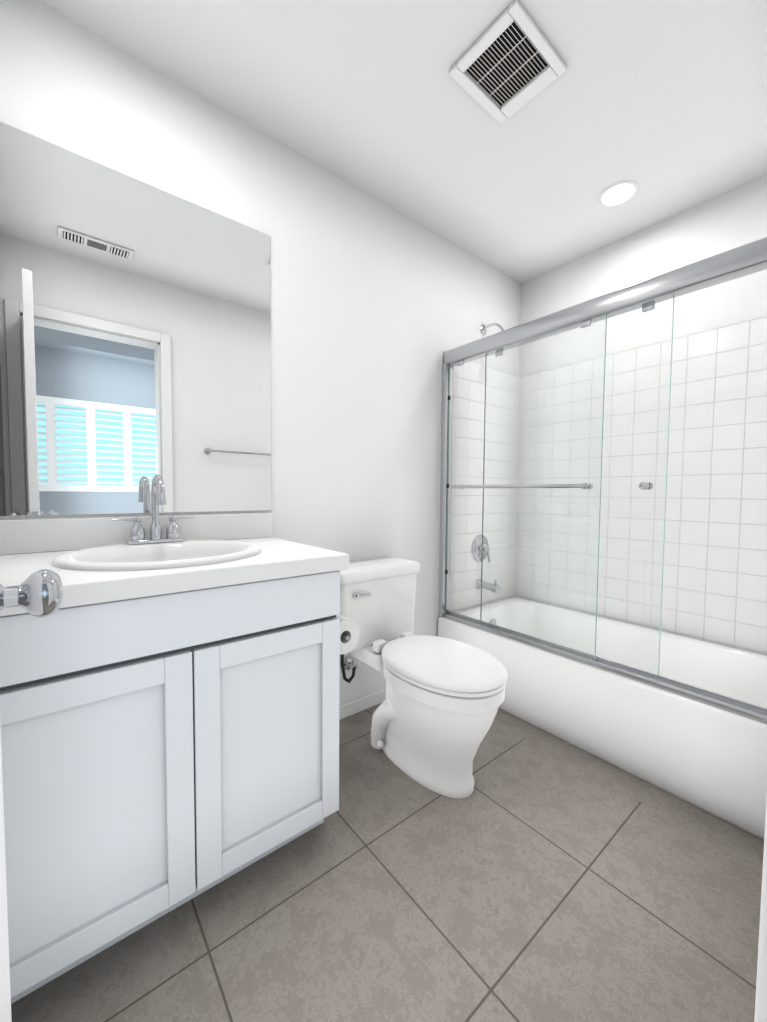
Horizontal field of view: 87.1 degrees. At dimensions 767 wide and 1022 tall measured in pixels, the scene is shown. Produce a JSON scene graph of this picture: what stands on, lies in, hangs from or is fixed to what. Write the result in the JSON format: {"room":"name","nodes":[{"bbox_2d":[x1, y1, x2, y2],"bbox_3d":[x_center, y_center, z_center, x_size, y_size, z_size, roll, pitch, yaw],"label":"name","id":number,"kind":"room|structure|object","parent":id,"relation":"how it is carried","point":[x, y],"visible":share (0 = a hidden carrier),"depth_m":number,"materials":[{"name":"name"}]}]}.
{"room":"bathroom","nodes":[
{"label":"bathroom","id":0,"kind":"room"},
{"bbox_2d":[0,0,520,705],"bbox_3d":[-0.166,-0.250,1.935,2.873,2.440,0.120,-2,3,-39],"label":"wall","id":1,"kind":"structure","parent":0,"point":[378,306],"depth_m":1.75,"materials":[{"name":"white paint"}]},
{"bbox_2d":[0,122,271,516],"bbox_3d":[-0.796,-0.529,1.327,0.894,1.075,0.006,-2,3,-39],"label":"mirror","id":2,"kind":"object","parent":1,"relation":"attached to","point":[135,336],"visible":1,"depth_m":1.29,"materials":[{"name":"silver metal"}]},
{"bbox_2d":[0,512,272,558],"bbox_3d":[-0.798,0.066,1.347,0.893,0.096,0.019,-2,3,-39],"label":"backsplash","id":3,"kind":"structure","parent":1,"relation":"attached to","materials":[{"name":"stone"}]},
{"bbox_2d":[339,688,385,719],"bbox_3d":[-0.093,0.938,1.973,0.992,0.065,0.012,-2,3,-39],"label":"baseboard","id":4,"kind":"structure","parent":1,"relation":"attached to","point":[350,708],"depth_m":1.96,"materials":[{"name":"white paint"}]},
{"bbox_2d":[437,351,518,618],"bbox_3d":[0.605,-0.140,2.482,0.751,1.489,0.008,-2,3,-39],"label":"tile","id":5,"kind":"structure","parent":1,"relation":"attached to","point":[464,527],"depth_m":2.47,"materials":[{"name":"white tile"}]},
{"bbox_2d":[472,535,489,562],"bbox_3d":[0.615,0.231,2.464,0.164,0.165,0.062,-2,3,-39],"label":"shower valve","id":6,"kind":"object","parent":5,"relation":"attached to","point":[475,549],"depth_m":2.45,"materials":[{"name":"silver metal"}]},
{"bbox_2d":[476,579,500,593],"bbox_3d":[0.639,0.448,2.441,0.060,0.078,0.148,-2,3,-39],"label":"tub spout","id":7,"kind":"object","parent":5,"relation":"attached to","point":[485,587],"depth_m":2.42,"materials":[{"name":"silver metal"}]},
{"bbox_2d":[480,323,503,334],"bbox_3d":[0.669,-1.027,2.350,0.088,0.183,0.220,-2,3,-39],"label":"shower head","id":8,"kind":"object","parent":1,"relation":"attached to","point":[483,328],"visible":0.4,"depth_m":2.40},
{"bbox_2d":[11,703,763,1021],"bbox_3d":[0.339,1.033,1.356,2.873,0.060,1.760,-2,3,-39],"label":"floor","id":9,"kind":"structure","parent":0,"point":[538,875],"depth_m":1.01,"materials":[{"name":"tile"}]},
{"bbox_2d":[0,474,359,1003],"bbox_3d":[-0.594,0.447,1.179,0.984,1.112,0.568,-2,3,-39],"label":"bathroom vanity","id":10,"kind":"object","parent":9,"relation":"on","point":[169,704],"visible":1,"depth_m":0.93,"materials":[{"name":"white paint"}]},
{"bbox_2d":[0,536,349,632],"bbox_3d":[-0.626,0.149,1.137,0.893,0.045,0.568,-2,3,-39],"label":"countertop","id":11,"kind":"structure","parent":10,"relation":"on","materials":[{"name":"stone"}]},
{"bbox_2d":[112,474,194,544],"bbox_3d":[-0.708,-0.005,1.267,0.232,0.219,0.140,-2,3,-39],"label":"faucet","id":12,"kind":"object","parent":11,"relation":"on","point":[158,497],"depth_m":1.29,"materials":[{"name":"silver metal"}]},
{"bbox_2d":[52,539,261,606],"bbox_3d":[-0.618,0.185,1.162,0.516,0.150,0.472,-2,3,-39],"label":"sink","id":13,"kind":"object","parent":11,"relation":"in","point":[138,555],"depth_m":1.14,"materials":[{"name":"white ceramic"}]},
{"bbox_2d":[339,557,506,798],"bbox_3d":[0.120,0.618,1.614,0.456,0.741,0.786,-2,3,-39],"label":"toilet","id":14,"kind":"object","parent":9,"relation":"on","point":[434,714],"visible":0.96,"depth_m":1.48,"materials":[{"name":"white ceramic"}]},
{"bbox_2d":[438,597,766,838],"bbox_3d":[1.063,0.798,1.930,0.752,0.366,1.498,-2,3,-39],"label":"bathtub","id":15,"kind":"object","parent":9,"relation":"on","point":[712,759],"visible":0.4,"depth_m":1.65,"materials":[{"name":"white ceramic"}]},
{"bbox_2d":[438,237,766,722],"bbox_3d":[0.803,-0.110,1.671,0.123,1.466,1.499,-2,3,-39],"label":"shower door","id":16,"kind":"structure","parent":15,"relation":"on","point":[647,295],"depth_m":1.68,"materials":[{"name":"clear glass"}]},
{"bbox_2d":[37,0,766,283],"bbox_3d":[0.359,-1.474,1.239,2.873,0.080,1.760,-2,3,-39],"label":"ceiling","id":17,"kind":"structure","parent":0,"point":[663,103],"depth_m":1.42,"materials":[{"name":"white paint"}]},
{"bbox_2d":[449,0,565,123],"bbox_3d":[0.402,-1.429,1.308,0.285,0.016,0.250,-2,3,-39],"label":"ceiling vent","id":18,"kind":"object","parent":17,"relation":"in","point":[504,59],"visible":1,"depth_m":1.30,"materials":[{"name":"white plastic"}]},
{"bbox_2d":[598,180,638,206],"bbox_3d":[1.077,-1.454,1.853,0.164,0.006,0.164,-2,3,-39],"label":"recessed light","id":19,"kind":"object","parent":17,"relation":"in","point":[617,193],"visible":1,"depth_m":1.85,"materials":[{"name":"white plastic"}]},
{"bbox_2d":[519,175,766,375],"bbox_3d":[1.420,-0.248,2.162,0.120,2.440,1.520,-2,3,-39],"label":"wall","id":20,"kind":"structure","parent":0,"point":[731,219],"depth_m":2.05,"materials":[{"name":"white paint"}]},
{"bbox_2d":[514,316,766,654],"bbox_3d":[1.369,-0.117,2.128,0.008,1.489,1.504,-2,3,-39],"label":"tile","id":21,"kind":"structure","parent":20,"relation":"attached to","point":[715,572],"depth_m":2.06,"materials":[{"name":"white tile"}]},
{"bbox_3d":[0.184,-1.183,0.058,0.705,0.395,0.120,-2,3,-39],"label":"wall","id":22,"kind":"structure","parent":0,"visible":0},
{"bbox_2d":[0,569,62,1021],"bbox_3d":[-0.307,0.032,0.230,0.174,2.011,0.673,-2,3,-37],"label":"door","id":23,"kind":"structure","parent":22,"relation":"in","point":[39,593],"depth_m":0.49,"materials":[{"name":"white paint"}]},
{"bbox_2d":[754,798,766,1021],"bbox_3d":[0.174,0.009,0.114,0.813,2.099,0.168,-2,3,-39],"label":"door frame","id":24,"kind":"structure","parent":22,"relation":"attached to","point":[761,1002],"depth_m":0.41,"materials":[{"name":"white paint"}]}
]}

